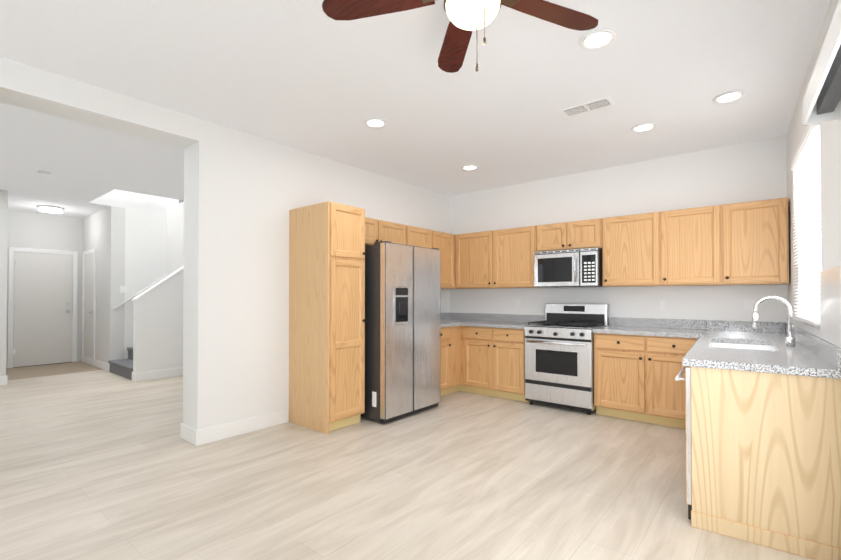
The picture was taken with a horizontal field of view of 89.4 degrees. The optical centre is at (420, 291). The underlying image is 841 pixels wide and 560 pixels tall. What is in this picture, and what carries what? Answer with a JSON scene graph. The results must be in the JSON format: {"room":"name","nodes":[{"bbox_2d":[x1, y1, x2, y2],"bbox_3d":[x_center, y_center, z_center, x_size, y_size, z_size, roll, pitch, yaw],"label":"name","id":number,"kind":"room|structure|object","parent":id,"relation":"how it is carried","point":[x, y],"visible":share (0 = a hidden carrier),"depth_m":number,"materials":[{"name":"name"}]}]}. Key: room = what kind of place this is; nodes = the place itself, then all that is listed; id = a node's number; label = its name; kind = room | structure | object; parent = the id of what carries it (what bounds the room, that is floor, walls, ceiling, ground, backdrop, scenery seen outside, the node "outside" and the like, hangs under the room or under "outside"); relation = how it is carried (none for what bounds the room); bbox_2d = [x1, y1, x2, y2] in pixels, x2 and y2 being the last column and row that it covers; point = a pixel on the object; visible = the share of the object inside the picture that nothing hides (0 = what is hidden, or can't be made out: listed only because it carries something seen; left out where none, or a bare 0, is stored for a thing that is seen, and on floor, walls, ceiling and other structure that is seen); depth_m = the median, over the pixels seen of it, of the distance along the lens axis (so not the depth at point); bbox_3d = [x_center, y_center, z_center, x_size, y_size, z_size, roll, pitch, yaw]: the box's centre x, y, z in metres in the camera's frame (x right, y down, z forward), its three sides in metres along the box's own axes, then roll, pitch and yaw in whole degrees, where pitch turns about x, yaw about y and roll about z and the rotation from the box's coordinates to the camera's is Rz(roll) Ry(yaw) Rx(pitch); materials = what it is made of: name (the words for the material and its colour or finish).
{"room":"kitchen","nodes":[
{"label":"kitchen","id":0,"kind":"room"},
{"bbox_2d":[0,190,7,375],"bbox_3d":[-6.772,-0.059,6.651,2.070,2.770,0.200,0,-1,39],"label":"wall","id":1,"kind":"structure","parent":0,"point":[3,193],"depth_m":6.05,"materials":[{"name":"white paint"}]},
{"bbox_2d":[0,376,4,384],"bbox_3d":[-6.245,1.251,5.640,0.017,0.130,1.050,0,-1,39],"label":"baseboard","id":2,"kind":"structure","parent":1,"relation":"attached to","point":[2,378],"depth_m":6.02,"materials":[{"name":"white paint"}]},
{"bbox_2d":[8,210,79,361],"bbox_3d":[-7.030,-0.047,7.809,0.200,2.770,1.260,0,-1,39],"label":"wall","id":3,"kind":"structure","parent":0,"point":[25,229],"depth_m":7.84,"materials":[{"name":"white paint"}]},
{"bbox_2d":[7,247,77,367],"bbox_3d":[-6.874,0.278,7.768,0.085,2.120,0.960,0,-1,39],"label":"front door","id":4,"kind":"structure","parent":3,"relation":"in","point":[43,331],"depth_m":7.76,"materials":[{"name":"white paint"}]},
{"bbox_2d":[80,206,123,363],"bbox_3d":[-5.879,-0.107,7.807,1.980,2.890,0.200,0,-1,39],"label":"wall","id":5,"kind":"structure","parent":0,"point":[102,231],"depth_m":7.24,"materials":[{"name":"white paint"}]},
{"bbox_2d":[82,249,95,365],"bbox_3d":[-6.183,0.279,7.874,0.820,2.120,0.074,0,-1,39],"label":"door","id":6,"kind":"structure","parent":5,"relation":"in","point":[88,302],"depth_m":7.89,"materials":[{"name":"white paint"}]},
{"bbox_2d":[81,355,109,371],"bbox_3d":[-5.870,1.272,7.647,1.780,0.130,0.014,0,-1,39],"label":"baseboard","id":7,"kind":"structure","parent":5,"relation":"attached to","point":[102,365],"depth_m":7.54,"materials":[{"name":"white paint"}]},
{"bbox_2d":[100,189,178,206],"bbox_3d":[-4.481,-2.866,6.899,1.770,2.610,1.570,0,-1,39],"label":"wall","id":8,"kind":"structure","parent":0,"point":[115,194],"depth_m":7.43,"materials":[{"name":"white paint"}]},
{"bbox_2d":[124,202,167,358],"bbox_3d":[-4.922,-0.109,7.570,0.200,2.890,0.630,0,-1,39],"label":"wall","id":9,"kind":"structure","parent":0,"point":[137,251],"depth_m":7.44,"materials":[{"name":"white paint"}]},
{"bbox_2d":[120,286,127,292],"bbox_3d":[-5.053,-0.047,7.243,0.011,0.120,0.120,0,-1,39],"label":"switch plate","id":10,"kind":"object","parent":9,"relation":"attached to","point":[123,289],"visible":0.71,"depth_m":7.23,"materials":[{"name":"white plastic"}]},
{"bbox_2d":[113,274,167,309],"bbox_3d":[-4.866,-0.013,7.400,0.098,0.629,0.842,0,-1,39],"label":"handrail","id":11,"kind":"object","parent":9,"relation":"attached to","point":[136,294],"visible":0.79,"depth_m":7.33,"materials":[{"name":"white paint"}]},
{"bbox_2d":[132,266,183,372],"bbox_3d":[-3.982,0.390,6.644,0.150,1.874,0.873,0,-1,39],"label":"wall","id":12,"kind":"structure","parent":0,"point":[158,326],"depth_m":6.53,"materials":[{"name":"white paint"}]},
{"bbox_2d":[133,367,182,381],"bbox_3d":[-3.937,1.261,6.600,0.034,0.130,0.874,0,-1,39],"label":"baseboard","id":13,"kind":"structure","parent":12,"relation":"attached to","point":[157,374],"depth_m":6.48,"materials":[{"name":"white paint"}]},
{"bbox_2d":[164,202,183,275],"bbox_3d":[-2.926,-0.120,6.478,4.670,2.890,0.200,0,-1,39],"label":"wall","id":14,"kind":"structure","parent":0,"point":[174,256],"depth_m":7.53,"materials":[{"name":"white paint"}]},
{"bbox_2d":[0,57,449,429],"bbox_3d":[-1.960,-0.089,3.740,0.300,2.770,7.200,0,-1,39],"label":"wall","id":15,"kind":"structure","parent":0,"point":[244,193],"depth_m":3.84,"materials":[{"name":"white paint"}]},
{"bbox_2d":[180,423,194,444],"bbox_3d":[-2.011,1.231,3.683,0.304,0.130,0.017,0,-1,39],"label":"baseboard","id":16,"kind":"structure","parent":15,"relation":"attached to","point":[193,436],"depth_m":3.68,"materials":[{"name":"white paint"}]},
{"bbox_2d":[194,409,288,445],"bbox_3d":[-1.605,1.233,3.911,0.014,0.130,0.884,0,-1,39],"label":"baseboard","id":17,"kind":"structure","parent":15,"relation":"attached to","point":[219,432],"depth_m":3.85,"materials":[{"name":"white paint"}]},
{"bbox_2d":[365,217,384,245],"bbox_3d":[-0.733,-0.673,4.745,0.322,0.300,0.542,0,-1,39],"label":"upper cabinet","id":18,"kind":"object","parent":15,"relation":"attached to","point":[374,228],"depth_m":4.76,"materials":[{"name":"brown wood"}]},
{"bbox_2d":[385,221,408,244],"bbox_3d":[-0.465,-0.670,5.070,0.322,0.300,0.548,0,-1,39],"label":"upper cabinet","id":19,"kind":"object","parent":15,"relation":"attached to","point":[397,233],"depth_m":5.05,"materials":[{"name":"brown wood"}]},
{"bbox_2d":[409,226,428,247],"bbox_3d":[-0.108,-0.435,5.502,0.322,0.760,0.574,0,-1,39],"label":"upper cabinet","id":20,"kind":"object","parent":15,"relation":"attached to","point":[419,237],"depth_m":5.37,"materials":[{"name":"brown wood"}]},
{"bbox_2d":[429,230,456,288],"bbox_3d":[0.210,-0.432,5.838,0.385,0.760,0.597,0,-1,39],"label":"upper cabinet","id":21,"kind":"object","parent":15,"relation":"attached to","point":[446,243],"depth_m":5.83,"materials":[{"name":"brown wood"}]},
{"bbox_2d":[0,370,813,559],"bbox_3d":[-2.790,1.333,4.409,11.950,0.060,7.600,0,-1,39],"label":"floor","id":22,"kind":"structure","parent":0,"point":[100,465],"depth_m":2.83,"materials":[{"name":"brown wood"}]},
{"bbox_2d":[6,361,102,379],"bbox_3d":[-6.401,1.331,7.276,1.430,0.004,1.240,0,-1,39],"label":"floor","id":23,"kind":"structure","parent":22,"relation":"on","point":[41,370],"depth_m":7.29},
{"bbox_2d":[108,347,132,379],"bbox_3d":[-4.476,0.951,7.038,1.142,0.760,0.881,0,-1,39],"label":"carpeted stairs","id":24,"kind":"structure","parent":22,"relation":"on","point":[122,367],"depth_m":6.81,"materials":[{"name":"grey carpet"}]},
{"bbox_2d":[289,201,364,433],"bbox_3d":[-0.920,0.236,4.237,0.667,2.130,0.455,0,-1,39],"label":"pantry cabinet","id":25,"kind":"object","parent":22,"relation":"on","point":[326,317],"visible":1,"depth_m":4.05,"materials":[{"name":"brown wood"}]},
{"bbox_2d":[360,241,440,423],"bbox_3d":[-0.364,0.406,4.730,0.840,1.802,0.900,0,-1,39],"label":"fridge","id":26,"kind":"object","parent":22,"relation":"on","point":[402,330],"visible":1,"depth_m":4.31,"materials":[{"name":"grey metal"}]},
{"bbox_2d":[441,327,452,395],"bbox_3d":[-0.003,0.876,5.383,0.618,0.874,0.440,0,-1,39],"label":"base cabinet","id":27,"kind":"object","parent":22,"relation":"on","point":[446,332],"depth_m":5.32,"materials":[{"name":"brown wood"}]},
{"bbox_2d":[453,326,460,391],"bbox_3d":[0.203,0.879,5.633,0.618,0.874,0.312,0,-1,39],"label":"base cabinet","id":28,"kind":"object","parent":22,"relation":"on","point":[456,329],"depth_m":5.51,"materials":[{"name":"brown wood"}]},
{"bbox_2d":[469,326,529,401],"bbox_3d":[1.092,0.877,5.479,0.860,0.874,0.617,0,-1,39],"label":"base cabinet","id":29,"kind":"object","parent":22,"relation":"on","point":[489,361],"depth_m":5.21,"materials":[{"name":"brown wood"}]},
{"bbox_2d":[441,312,544,328],"bbox_3d":[0.611,0.369,5.422,1.523,0.140,1.323,0,-1,39],"label":"countertop","id":30,"kind":"structure","parent":29,"relation":"on","point":[512,321],"depth_m":5.70,"materials":[{"name":"stone"}]},
{"bbox_2d":[524,303,608,414],"bbox_3d":[1.687,0.724,4.922,0.756,1.170,0.719,0,-1,39],"label":"gas range","id":31,"kind":"object","parent":22,"relation":"on","point":[559,355],"visible":0.94,"depth_m":4.72,"materials":[{"name":"silver metal"}]},
{"bbox_2d":[594,333,698,428],"bbox_3d":[2.391,0.866,4.390,0.990,0.874,0.647,0,-1,39],"label":"base cabinet","id":32,"kind":"object","parent":22,"relation":"on","point":[634,377],"visible":0.81,"depth_m":4.20,"materials":[{"name":"brown wood"}]},
{"bbox_2d":[592,317,705,337],"bbox_3d":[2.385,0.358,4.406,0.968,0.140,0.638,0,-1,39],"label":"countertop","id":33,"kind":"structure","parent":32,"relation":"on","point":[685,328],"depth_m":4.45,"materials":[{"name":"stone"}]},
{"bbox_2d":[683,366,840,559],"bbox_3d":[1.926,0.846,2.448,0.628,0.874,0.710,0,-1,36],"label":"base cabinet","id":34,"kind":"object","parent":22,"relation":"on","point":[763,459],"depth_m":2.14,"materials":[{"name":"brown wood"}]},
{"bbox_2d":[682,320,840,378],"bbox_3d":[2.432,0.345,3.149,0.638,0.140,2.485,0,-1,36],"label":"countertop","id":35,"kind":"structure","parent":34,"relation":"on","point":[809,354],"depth_m":2.50,"materials":[{"name":"stone"}]},
{"bbox_2d":[711,342,773,350],"bbox_3d":[2.342,0.520,3.099,0.400,0.209,0.840,0,-1,36],"label":"sink basin","id":36,"kind":"object","parent":35,"relation":"in","point":[744,346],"depth_m":3.42,"materials":[{"name":"white"}]},
{"bbox_2d":[752,296,794,345],"bbox_3d":[2.502,0.200,3.015,0.234,0.346,0.093,0,-1,36],"label":"faucet","id":37,"kind":"object","parent":35,"relation":"on","point":[789,340],"visible":1,"depth_m":2.96,"materials":[{"name":"silver metal"}]},
{"bbox_2d":[0,0,830,217],"bbox_3d":[-2.790,-1.527,4.438,11.950,0.120,7.600,0,-1,39],"label":"ceiling","id":38,"kind":"structure","parent":0,"point":[310,76],"depth_m":3.03,"materials":[{"name":"white paint"}]},
{"bbox_2d":[37,171,51,175],"bbox_3d":[-4.569,-1.441,5.163,0.136,0.034,0.136,0,-1,39],"label":"smoke detector","id":39,"kind":"object","parent":38,"relation":"attached to","point":[43,173],"visible":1,"depth_m":5.15,"materials":[{"name":"white plastic"}]},
{"bbox_2d":[37,205,63,212],"bbox_3d":[-6.290,-1.403,7.226,0.340,0.066,0.340,0,-1,39],"label":"hall ceiling light","id":40,"kind":"object","parent":38,"relation":"attached to","point":[49,209],"visible":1,"depth_m":7.14,"materials":[{"name":"white glass"}]},
{"bbox_2d":[364,118,386,128],"bbox_3d":[-0.391,-1.467,3.693,0.204,0.014,0.204,0,-1,39],"label":"recessed light","id":41,"kind":"object","parent":38,"relation":"in","point":[376,123],"visible":1,"depth_m":3.70,"materials":[{"name":"white paint"}]},
{"bbox_2d":[322,0,597,72],"bbox_3d":[0.223,-1.192,1.747,1.285,0.605,1.284,0,-1,39],"label":"ceiling fan","id":42,"kind":"object","parent":38,"relation":"hanging from","point":[466,18],"visible":1,"depth_m":1.92,"materials":[{"name":"brown wood"}]},
{"bbox_2d":[461,165,478,170],"bbox_3d":[0.579,-1.454,4.967,0.204,0.014,0.204,0,-1,39],"label":"recessed light","id":43,"kind":"object","parent":38,"relation":"in","point":[470,167],"visible":1,"depth_m":4.96,"materials":[{"name":"white paint"}]},
{"bbox_2d":[559,96,614,117],"bbox_3d":[1.329,-1.470,3.392,0.380,0.012,0.180,0,-1,39],"label":"ceiling vent","id":44,"kind":"object","parent":38,"relation":"in","point":[590,106],"visible":1,"depth_m":3.37,"materials":[{"name":"white metal"}]},
{"bbox_2d":[579,29,616,49],"bbox_3d":[1.040,-1.480,2.490,0.204,0.014,0.204,0,-1,39],"label":"recessed light","id":45,"kind":"object","parent":38,"relation":"in","point":[598,39],"visible":0.98,"depth_m":2.49,"materials":[{"name":"white paint"}]},
{"bbox_2d":[631,123,656,132],"bbox_3d":[1.994,-1.466,3.790,0.204,0.014,0.204,0,-1,39],"label":"recessed light","id":46,"kind":"object","parent":38,"relation":"in","point":[643,127],"visible":1,"depth_m":3.78,"materials":[{"name":"white paint"}]},
{"bbox_2d":[713,91,745,103],"bbox_3d":[2.334,-1.472,3.212,0.204,0.014,0.204,0,-1,39],"label":"recessed light","id":47,"kind":"object","parent":38,"relation":"in","point":[729,97],"visible":0.98,"depth_m":3.21,"materials":[{"name":"white paint"}]},
{"bbox_2d":[450,135,787,325],"bbox_3d":[2.225,-0.075,5.088,5.050,2.770,0.200,0,-1,39],"label":"wall","id":48,"kind":"structure","parent":0,"point":[746,172],"depth_m":4.76,"materials":[{"name":"white paint"}]},
{"bbox_2d":[457,230,496,288],"bbox_3d":[0.819,-0.432,5.867,0.682,0.760,0.385,0,-1,39],"label":"upper cabinet","id":49,"kind":"object","parent":48,"relation":"attached to","point":[476,251],"depth_m":5.75,"materials":[{"name":"brown wood"}]},
{"bbox_2d":[497,226,543,287],"bbox_3d":[1.260,-0.435,5.545,0.657,0.760,0.322,0,-1,39],"label":"upper cabinet","id":50,"kind":"object","parent":48,"relation":"attached to","point":[516,247],"depth_m":5.38,"materials":[{"name":"brown wood"}]},
{"bbox_2d":[537,221,572,251],"bbox_3d":[1.690,-0.654,5.193,0.447,0.330,0.322,0,-1,39],"label":"upper cabinet","id":51,"kind":"object","parent":48,"relation":"attached to","point":[556,236],"depth_m":5.06,"materials":[{"name":"brown wood"}]},
{"bbox_2d":[534,247,605,287],"bbox_3d":[1.772,-0.273,5.035,0.748,0.426,0.451,0,-1,39],"label":"microwave","id":52,"kind":"object","parent":51,"relation":"attached to","point":[569,268],"visible":1,"depth_m":4.87,"materials":[{"name":"grey metal"}]},
{"bbox_2d":[573,218,600,248],"bbox_3d":[1.939,-0.656,4.988,0.447,0.330,0.322,0,-1,39],"label":"upper cabinet","id":53,"kind":"object","parent":48,"relation":"attached to","point":[586,233],"depth_m":4.83,"materials":[{"name":"brown wood"}]},
{"bbox_2d":[601,211,672,286],"bbox_3d":[2.362,-0.444,4.638,0.637,0.760,0.322,0,-1,39],"label":"upper cabinet","id":54,"kind":"object","parent":48,"relation":"attached to","point":[635,248],"depth_m":4.50,"materials":[{"name":"brown wood"}]},
{"bbox_2d":[669,204,732,285],"bbox_3d":[2.757,-0.448,4.313,0.644,0.760,0.322,0,-1,39],"label":"upper cabinet","id":55,"kind":"object","parent":48,"relation":"attached to","point":[700,238],"depth_m":4.13,"materials":[{"name":"brown wood"}]},
{"bbox_2d":[743,300,754,311],"bbox_3d":[3.205,0.133,4.144,0.090,0.115,0.007,0,-1,39],"label":"electrical outlet plate","id":56,"kind":"object","parent":48,"relation":"attached to","point":[748,305],"depth_m":4.14,"materials":[{"name":"white plastic"}]},
{"bbox_2d":[733,197,788,284],"bbox_3d":[3.116,-0.451,4.018,0.545,0.760,0.322,0,-1,39],"label":"upper cabinet","id":57,"kind":"object","parent":48,"relation":"attached to","point":[744,243],"depth_m":3.85,"materials":[{"name":"brown wood"}]},
{"bbox_2d":[786,0,840,319],"bbox_3d":[1.433,-0.116,1.086,0.200,2.770,7.600,0,-1,36],"label":"wall","id":58,"kind":"structure","parent":0,"point":[830,151],"depth_m":2.38,"materials":[{"name":"white paint"}]},
{"bbox_2d":[798,198,820,327],"bbox_3d":[2.672,-0.398,2.860,0.104,1.230,1.080,0,-1,36],"label":"window","id":59,"kind":"structure","parent":58,"relation":"in","point":[814,271],"depth_m":3.07,"materials":[{"name":"white paint"}]},
{"bbox_2d":[791,123,820,324],"bbox_3d":[2.629,-0.408,2.891,0.070,1.207,1.070,0,-1,36],"label":"window blinds","id":60,"kind":"object","parent":59,"relation":"attached to","point":[805,165],"visible":0.88,"depth_m":2.74,"materials":[{"name":"white plastic"}]},
{"bbox_2d":[787,266,840,347],"bbox_3d":[2.685,0.080,2.961,0.007,0.383,2.446,0,-1,36],"label":"tile backsplash","id":61,"kind":"structure","parent":58,"relation":"attached to","point":[829,330],"depth_m":2.21,"materials":[{"name":"white"}]},
{"bbox_2d":[802,0,840,125],"bbox_3d":[0.841,-0.836,0.586,0.148,0.120,3.280,0,-1,36],"label":"blind valance","id":62,"kind":"object","parent":58,"relation":"attached to","point":[821,101],"visible":1,"depth_m":1.64,"materials":[{"name":"white paint"}]}
]}

